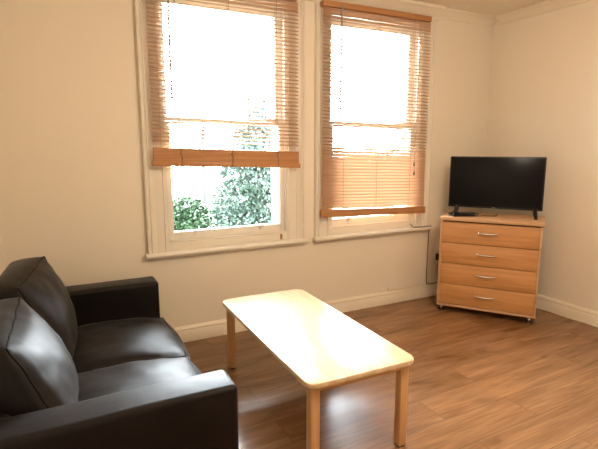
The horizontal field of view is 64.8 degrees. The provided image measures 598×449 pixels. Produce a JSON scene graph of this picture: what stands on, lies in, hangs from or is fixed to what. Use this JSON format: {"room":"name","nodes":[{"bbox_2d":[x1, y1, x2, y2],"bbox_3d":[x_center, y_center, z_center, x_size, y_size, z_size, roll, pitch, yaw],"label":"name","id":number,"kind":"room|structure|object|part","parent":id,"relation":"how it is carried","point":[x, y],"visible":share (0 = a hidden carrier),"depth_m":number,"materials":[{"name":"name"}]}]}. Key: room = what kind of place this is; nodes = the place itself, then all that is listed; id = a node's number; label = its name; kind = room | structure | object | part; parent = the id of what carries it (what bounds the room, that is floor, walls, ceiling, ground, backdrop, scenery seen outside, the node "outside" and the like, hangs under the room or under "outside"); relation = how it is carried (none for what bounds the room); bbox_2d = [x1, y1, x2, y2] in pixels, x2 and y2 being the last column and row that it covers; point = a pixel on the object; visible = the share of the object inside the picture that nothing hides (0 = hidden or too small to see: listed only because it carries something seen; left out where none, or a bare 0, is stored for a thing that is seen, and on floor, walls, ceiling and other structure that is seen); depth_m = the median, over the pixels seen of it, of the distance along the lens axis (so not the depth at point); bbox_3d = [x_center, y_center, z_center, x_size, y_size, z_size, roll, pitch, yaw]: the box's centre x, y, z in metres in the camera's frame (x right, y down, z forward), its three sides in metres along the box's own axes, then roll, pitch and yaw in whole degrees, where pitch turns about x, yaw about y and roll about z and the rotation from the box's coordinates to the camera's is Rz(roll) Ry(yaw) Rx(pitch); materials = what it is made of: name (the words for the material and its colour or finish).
{"room":"living room","nodes":[
{"label":"living room","id":0,"kind":"room"},
{"bbox_2d":[0,226,4,274],"bbox_3d":[-0.248,0.189,-0.388,0.150,2.854,7.910,-5,11,-27],"label":"wall","id":1,"kind":"structure","parent":0,"point":[2,265],"depth_m":2.85,"materials":[{"name":"beige paint"}]},
{"bbox_2d":[0,0,492,327],"bbox_3d":[-0.059,-0.523,3.919,4.166,2.854,0.310,-5,11,-27],"label":"wall","id":2,"kind":"structure","parent":0,"point":[72,186],"depth_m":3.16,"materials":[{"name":"beige paint"}]},
{"bbox_2d":[133,0,308,260],"bbox_3d":[-0.588,-0.747,3.600,1.278,1.910,0.423,-5,11,-27],"label":"window","id":3,"kind":"structure","parent":2,"relation":"in","point":[287,227],"depth_m":3.54,"materials":[{"name":"beige paint"}]},
{"bbox_3d":[-0.571,-1.187,3.500,0.944,0.870,0.045,-5,11,-27],"label":"sash","id":4,"kind":"part","parent":3,"relation":"part of","materials":[{"name":"glass"}]},
{"bbox_2d":[146,0,299,167],"bbox_3d":[-0.502,-1.034,3.370,1.134,1.271,0.103,-5,11,-27],"label":"blind","id":5,"kind":"object","parent":3,"relation":"attached to","point":[162,156],"visible":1,"depth_m":3.35,"materials":[{"name":"brown wood"}]},
{"bbox_3d":[-0.825,-1.005,3.198,0.016,1.209,0.046,-5,11,-27],"label":"ladder cord","id":6,"kind":"part","parent":5,"relation":"part of","materials":[{"name":"white fabric"}]},
{"bbox_3d":[-0.499,-0.440,3.464,1.132,0.069,0.038,-5,11,-27],"label":"rail","id":7,"kind":"part","parent":5,"relation":"part of","materials":[{"name":"brown wood"}]},
{"bbox_3d":[-0.494,-1.027,3.366,0.016,1.221,0.046,-5,11,-27],"label":"ladder cord","id":8,"kind":"part","parent":5,"relation":"part of","materials":[{"name":"white fabric"}]},
{"bbox_3d":[-0.169,-1.049,3.531,0.016,1.232,0.046,-5,11,-27],"label":"ladder cord","id":9,"kind":"part","parent":5,"relation":"part of","materials":[{"name":"beige fabric"}]},
{"bbox_3d":[-0.542,-0.348,3.583,0.944,0.892,0.045,-5,11,-27],"label":"sash","id":10,"kind":"part","parent":3,"relation":"part of","materials":[{"name":"beige paint"}]},
{"bbox_3d":[-0.507,0.187,3.597,1.278,0.052,0.073,-5,11,-27],"label":"sill","id":11,"kind":"part","parent":3,"relation":"part of","materials":[{"name":"beige paint"}]},
{"bbox_2d":[173,283,437,342],"bbox_3d":[0.017,0.750,3.981,4.166,0.121,0.020,-5,11,-27],"label":"baseboard","id":12,"kind":"structure","parent":2,"relation":"attached to","point":[204,330],"depth_m":4.19,"materials":[{"name":"beige paint"}]},
{"bbox_2d":[387,284,424,290],"bbox_3d":[1.017,0.585,4.473,0.466,0.042,0.016,-5,11,-28],"label":"cable","id":13,"kind":"object","parent":12,"relation":"on","point":[422,284],"visible":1,"depth_m":4.46,"materials":[{"name":"beige plastic"}]},
{"bbox_2d":[312,1,436,242],"bbox_3d":[0.598,-0.847,4.199,1.250,1.910,0.423,-5,11,-27],"label":"window","id":14,"kind":"structure","parent":2,"relation":"in","point":[326,229],"depth_m":4.17,"materials":[{"name":"beige paint"}]},
{"bbox_3d":[0.678,0.087,4.196,1.250,0.052,0.073,-5,11,-27],"label":"sill","id":15,"kind":"part","parent":14,"relation":"part of","materials":[{"name":"beige paint"}]},
{"bbox_3d":[0.644,-0.448,4.182,0.924,0.892,0.045,-5,11,-27],"label":"sash","id":16,"kind":"part","parent":14,"relation":"part of","materials":[{"name":"beige paint"}]},
{"bbox_3d":[0.615,-1.287,4.099,0.924,0.870,0.045,-5,11,-27],"label":"sash","id":17,"kind":"part","parent":14,"relation":"part of","materials":[{"name":"glass"}]},
{"bbox_2d":[320,0,431,216],"bbox_3d":[0.667,-0.914,3.996,1.111,1.715,0.103,-5,11,-27],"label":"blind","id":18,"kind":"object","parent":14,"relation":"attached to","point":[393,178],"visible":1,"depth_m":3.98,"materials":[{"name":"brown wood"}]},
{"bbox_3d":[0.360,-0.916,3.831,0.002,1.593,0.039,-5,11,-27],"label":"ladder cord","id":19,"kind":"part","parent":18,"relation":"part of","materials":[{"name":"white fabric"}]},
{"bbox_3d":[0.671,-0.115,4.125,1.109,0.097,0.038,-5,11,-27],"label":"rail","id":20,"kind":"part","parent":18,"relation":"part of","materials":[{"name":"brown wood"}]},
{"bbox_3d":[0.660,-0.936,3.984,0.002,1.604,0.039,-5,11,-27],"label":"ladder cord","id":21,"kind":"part","parent":18,"relation":"part of","materials":[{"name":"white fabric"}]},
{"bbox_3d":[0.985,-0.958,4.149,0.002,1.616,0.039,-5,11,-27],"label":"ladder cord","id":22,"kind":"part","parent":18,"relation":"part of","materials":[{"name":"beige fabric"}]},
{"bbox_3d":[1.033,-1.114,4.113,0.006,1.305,0.012,-5,11,-27],"label":"lift cord","id":23,"kind":"part","parent":18,"relation":"part of","materials":[{"name":"beige fabric"}]},
{"bbox_2d":[305,0,445,20],"bbox_3d":[0.090,-1.758,3.559,2.613,0.101,0.100,-5,11,-27],"label":"trim","id":24,"kind":"structure","parent":2,"relation":"attached to","point":[435,11],"depth_m":3.94,"materials":[{"name":"beige paint"}]},
{"bbox_2d":[410,224,437,283],"bbox_3d":[1.228,0.285,4.514,0.399,0.617,0.056,-5,11,-27],"label":"cable","id":25,"kind":"object","parent":2,"relation":"attached to","point":[410,224],"visible":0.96,"depth_m":4.54,"materials":[{"name":"brown plastic"}]},
{"bbox_2d":[436,253,438,276],"bbox_3d":[1.375,0.421,4.607,0.082,0.280,0.042,-5,11,-27],"label":"plug","id":26,"kind":"object","parent":2,"relation":"attached to","point":[437,254],"visible":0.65,"depth_m":4.57,"materials":[{"name":"black plastic"}]},
{"bbox_2d":[440,8,496,26],"bbox_3d":[1.563,-1.897,4.318,0.713,0.076,0.070,-5,11,-27],"label":"trim","id":27,"kind":"structure","parent":2,"relation":"attached to","point":[448,13],"depth_m":4.31,"materials":[{"name":"beige paint"}]},
{"bbox_2d":[184,295,597,448],"bbox_3d":[1.744,1.408,0.670,4.166,0.100,7.600,-5,11,-27],"label":"floor","id":28,"kind":"structure","parent":0,"point":[478,379],"depth_m":2.87,"materials":[{"name":"brown wood"}]},
{"bbox_2d":[0,256,238,448],"bbox_3d":[-0.943,0.661,2.280,0.928,0.853,1.663,-5,11,-27],"label":"sofa","id":29,"kind":"object","parent":28,"relation":"on","point":[98,365],"visible":1,"depth_m":1.73,"materials":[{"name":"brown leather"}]},
{"bbox_3d":[-1.287,0.715,2.103,0.128,0.375,1.324,-5,11,-27],"label":"frame","id":30,"kind":"part","parent":29,"relation":"part of","materials":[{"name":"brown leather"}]},
{"bbox_2d":[0,257,77,357],"bbox_3d":[-1.332,0.441,2.423,0.336,0.465,0.658,-3,10,-19],"label":"cushion","id":31,"kind":"object","parent":29,"relation":"on","point":[33,279],"depth_m":2.31,"materials":[{"name":"brown leather"}]},
{"bbox_2d":[0,297,78,416],"bbox_3d":[-1.053,0.554,1.835,0.343,0.431,0.658,-5,11,-27],"label":"cushion","id":32,"kind":"object","parent":29,"relation":"on","point":[38,372],"depth_m":1.66,"materials":[{"name":"brown leather"}]},
{"bbox_3d":[-1.309,0.652,2.935,0.845,0.557,0.176,-5,11,-27],"label":"arm","id":33,"kind":"part","parent":29,"relation":"part of","materials":[{"name":"brown leather"}]},
{"bbox_3d":[-0.629,0.870,1.623,0.845,0.554,0.163,-5,11,-27],"label":"arm","id":34,"kind":"part","parent":29,"relation":"part of","materials":[{"name":"brown leather"}]},
{"bbox_2d":[73,317,189,372],"bbox_3d":[-1.060,0.719,2.614,0.845,0.237,0.626,-5,11,-27],"label":"seat cushion","id":35,"kind":"object","parent":29,"relation":"on","point":[102,342],"depth_m":2.54,"materials":[{"name":"brown leather"}]},
{"bbox_2d":[78,357,201,401],"bbox_3d":[-0.759,0.815,2.034,0.845,0.232,0.686,-5,11,-27],"label":"seat cushion","id":36,"kind":"object","parent":29,"relation":"on","point":[110,378],"depth_m":2.17,"materials":[{"name":"brown leather"}]},
{"bbox_2d":[223,289,413,448],"bbox_3d":[0.025,0.791,2.686,0.578,0.462,1.250,-5,10,-26],"label":"coffee table","id":37,"kind":"object","parent":28,"relation":"on","point":[323,348],"visible":1,"depth_m":2.37,"materials":[{"name":"brown wood"}]},
{"bbox_3d":[-0.446,0.732,3.091,0.046,0.431,0.046,-5,10,-26],"label":"leg","id":38,"kind":"part","parent":37,"relation":"part of","materials":[{"name":"brown wood"}]},
{"bbox_3d":[0.062,0.900,2.072,0.046,0.431,0.046,-5,10,-26],"label":"leg","id":39,"kind":"part","parent":37,"relation":"part of","materials":[{"name":"brown wood"}]},
{"bbox_3d":[0.496,0.865,2.283,0.046,0.431,0.046,-5,10,-26],"label":"leg","id":40,"kind":"part","parent":37,"relation":"part of","materials":[{"name":"brown wood"}]},
{"bbox_2d":[436,211,544,323],"bbox_3d":[1.664,0.354,4.119,0.805,0.854,0.438,5,11,27],"label":"dresser","id":41,"kind":"object","parent":28,"relation":"on","point":[491,263],"visible":1,"depth_m":3.95,"materials":[{"name":"brown wood"}]},
{"bbox_3d":[1.328,0.306,4.311,0.020,0.764,0.400,5,11,27],"label":"panel","id":42,"kind":"part","parent":41,"relation":"part of","materials":[{"name":"brown wood"}]},
{"bbox_2d":[448,212,477,216],"bbox_3d":[1.428,-0.089,4.099,0.220,0.027,0.113,-1,9,-6],"label":"box","id":43,"kind":"object","parent":41,"relation":"on","point":[454,214],"visible":1,"depth_m":4.05,"materials":[{"name":"black plastic"}]},
{"bbox_3d":[1.434,-0.081,4.047,0.200,0.012,0.004,-1,9,-6],"label":"panel","id":44,"kind":"part","parent":43,"relation":"part of","materials":[{"name":"black plastic"}]},
{"bbox_3d":[1.566,0.618,3.987,0.167,0.022,0.041,5,11,27],"label":"handle","id":45,"kind":"part","parent":41,"relation":"part of","materials":[{"name":"silver metal"}]},
{"bbox_3d":[1.567,0.439,3.958,0.167,0.022,0.041,5,11,27],"label":"handle","id":46,"kind":"part","parent":41,"relation":"part of","materials":[{"name":"silver metal"}]},
{"bbox_3d":[1.670,0.702,4.195,0.759,0.020,0.401,5,11,27],"label":"panel","id":47,"kind":"part","parent":41,"relation":"part of","materials":[{"name":"brown wood"}]},
{"bbox_3d":[1.567,0.259,3.927,0.167,0.022,0.041,5,11,27],"label":"handle","id":48,"kind":"part","parent":41,"relation":"part of","materials":[{"name":"silver metal"}]},
{"bbox_3d":[1.585,0.625,4.017,0.753,0.176,0.029,5,11,27],"label":"drawer","id":49,"kind":"part","parent":41,"relation":"part of","materials":[{"name":"brown wood"}]},
{"bbox_3d":[1.568,0.079,3.897,0.167,0.022,0.041,5,11,27],"label":"handle","id":50,"kind":"part","parent":41,"relation":"part of","materials":[{"name":"silver metal"}]},
{"bbox_3d":[1.585,0.446,3.987,0.753,0.176,0.029,5,11,27],"label":"drawer","id":51,"kind":"part","parent":41,"relation":"part of","materials":[{"name":"brown wood"}]},
{"bbox_3d":[1.586,0.266,3.957,0.753,0.176,0.029,5,11,27],"label":"drawer","id":52,"kind":"part","parent":41,"relation":"part of","materials":[{"name":"brown wood"}]},
{"bbox_3d":[1.587,0.087,3.927,0.753,0.176,0.029,5,11,27],"label":"drawer","id":53,"kind":"part","parent":41,"relation":"part of","materials":[{"name":"brown wood"}]},
{"bbox_3d":[1.669,-0.055,4.061,0.805,0.029,0.418,5,11,27],"label":"panel","id":54,"kind":"part","parent":41,"relation":"part of","materials":[{"name":"brown wood"}]},
{"bbox_2d":[448,156,546,219],"bbox_3d":[1.694,-0.329,4.069,0.762,0.509,0.206,5,11,27],"label":"television","id":55,"kind":"object","parent":41,"relation":"on","point":[509,183],"visible":0.91,"depth_m":4.05,"materials":[{"name":"black plastic"}]},
{"bbox_3d":[2.014,0.364,3.958,0.020,0.764,0.400,5,11,27],"label":"panel","id":56,"kind":"part","parent":41,"relation":"part of","materials":[{"name":"brown wood"}]},
{"bbox_2d":[536,307,579,321],"bbox_3d":[2.238,0.778,4.137,0.028,0.011,0.463,-6,11,-31],"label":"cable","id":57,"kind":"object","parent":28,"relation":"on","point":[536,307],"visible":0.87,"depth_m":4.10,"materials":[{"name":"beige plastic"}]},
{"bbox_2d":[413,0,547,15],"bbox_3d":[1.742,-1.309,0.221,4.166,0.100,7.600,-5,11,-27],"label":"ceiling","id":58,"kind":"structure","parent":0,"point":[487,7],"depth_m":4.05,"materials":[{"name":"white paint"}]},
{"bbox_2d":[482,0,597,311],"bbox_3d":[3.593,-0.135,1.551,0.150,2.854,7.910,-5,11,-27],"label":"wall","id":59,"kind":"structure","parent":0,"point":[543,91],"depth_m":4.03,"materials":[{"name":"beige paint"}]},
{"bbox_2d":[495,0,591,25],"bbox_3d":[3.581,-1.371,1.125,0.070,0.076,7.530,-5,11,-27],"label":"trim","id":60,"kind":"structure","parent":59,"relation":"attached to","point":[550,5],"depth_m":4.08,"materials":[{"name":"beige paint"}]},
{"bbox_2d":[536,294,597,326],"bbox_3d":[3.594,1.145,1.575,0.020,0.121,7.580,-5,11,-27],"label":"baseboard","id":61,"kind":"structure","parent":59,"relation":"attached to","point":[584,315],"depth_m":4.03,"materials":[{"name":"beige paint"}]},
{"label":"outside","id":62,"kind":"structure","parent":0,"visible":0},
{"bbox_2d":[173,194,354,214],"bbox_3d":[-5.430,0.614,24.206,40.000,0.200,39.490,-5,11,-27],"label":"ground","id":63,"kind":"structure","parent":62,"point":[210,206],"depth_m":41.02,"materials":[{"name":"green plant"}]},
{"bbox_2d":[176,100,213,207],"bbox_3d":[-2.247,0.106,10.092,1.074,5.401,0.168,-6,11,-31],"label":"bare tree","id":64,"kind":"object","parent":63,"relation":"on","point":[205,183],"visible":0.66,"depth_m":10.00,"materials":[{"name":"grey plant"}]},
{"bbox_2d":[173,196,220,230],"bbox_3d":[-2.031,1.255,8.697,1.341,3.593,1.247,-5,11,-27],"label":"shrub","id":65,"kind":"object","parent":63,"relation":"on","point":[189,213],"visible":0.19,"depth_m":8.21,"materials":[{"name":"green plant"}]},
{"bbox_2d":[210,85,271,226],"bbox_3d":[-1.283,-0.546,12.207,2.301,6.004,2.029,-5,11,-27],"label":"evergreen tree","id":66,"kind":"object","parent":63,"relation":"on","point":[254,199],"visible":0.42,"depth_m":11.72,"materials":[{"name":"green plant"}]},
{"bbox_2d":[332,151,393,217],"bbox_3d":[2.265,-0.143,14.654,4.456,4.398,2.547,-6,11,-30],"label":"broadleaf tree","id":67,"kind":"object","parent":63,"relation":"on","point":[383,151],"visible":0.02,"depth_m":13.98,"materials":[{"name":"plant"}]}
]}

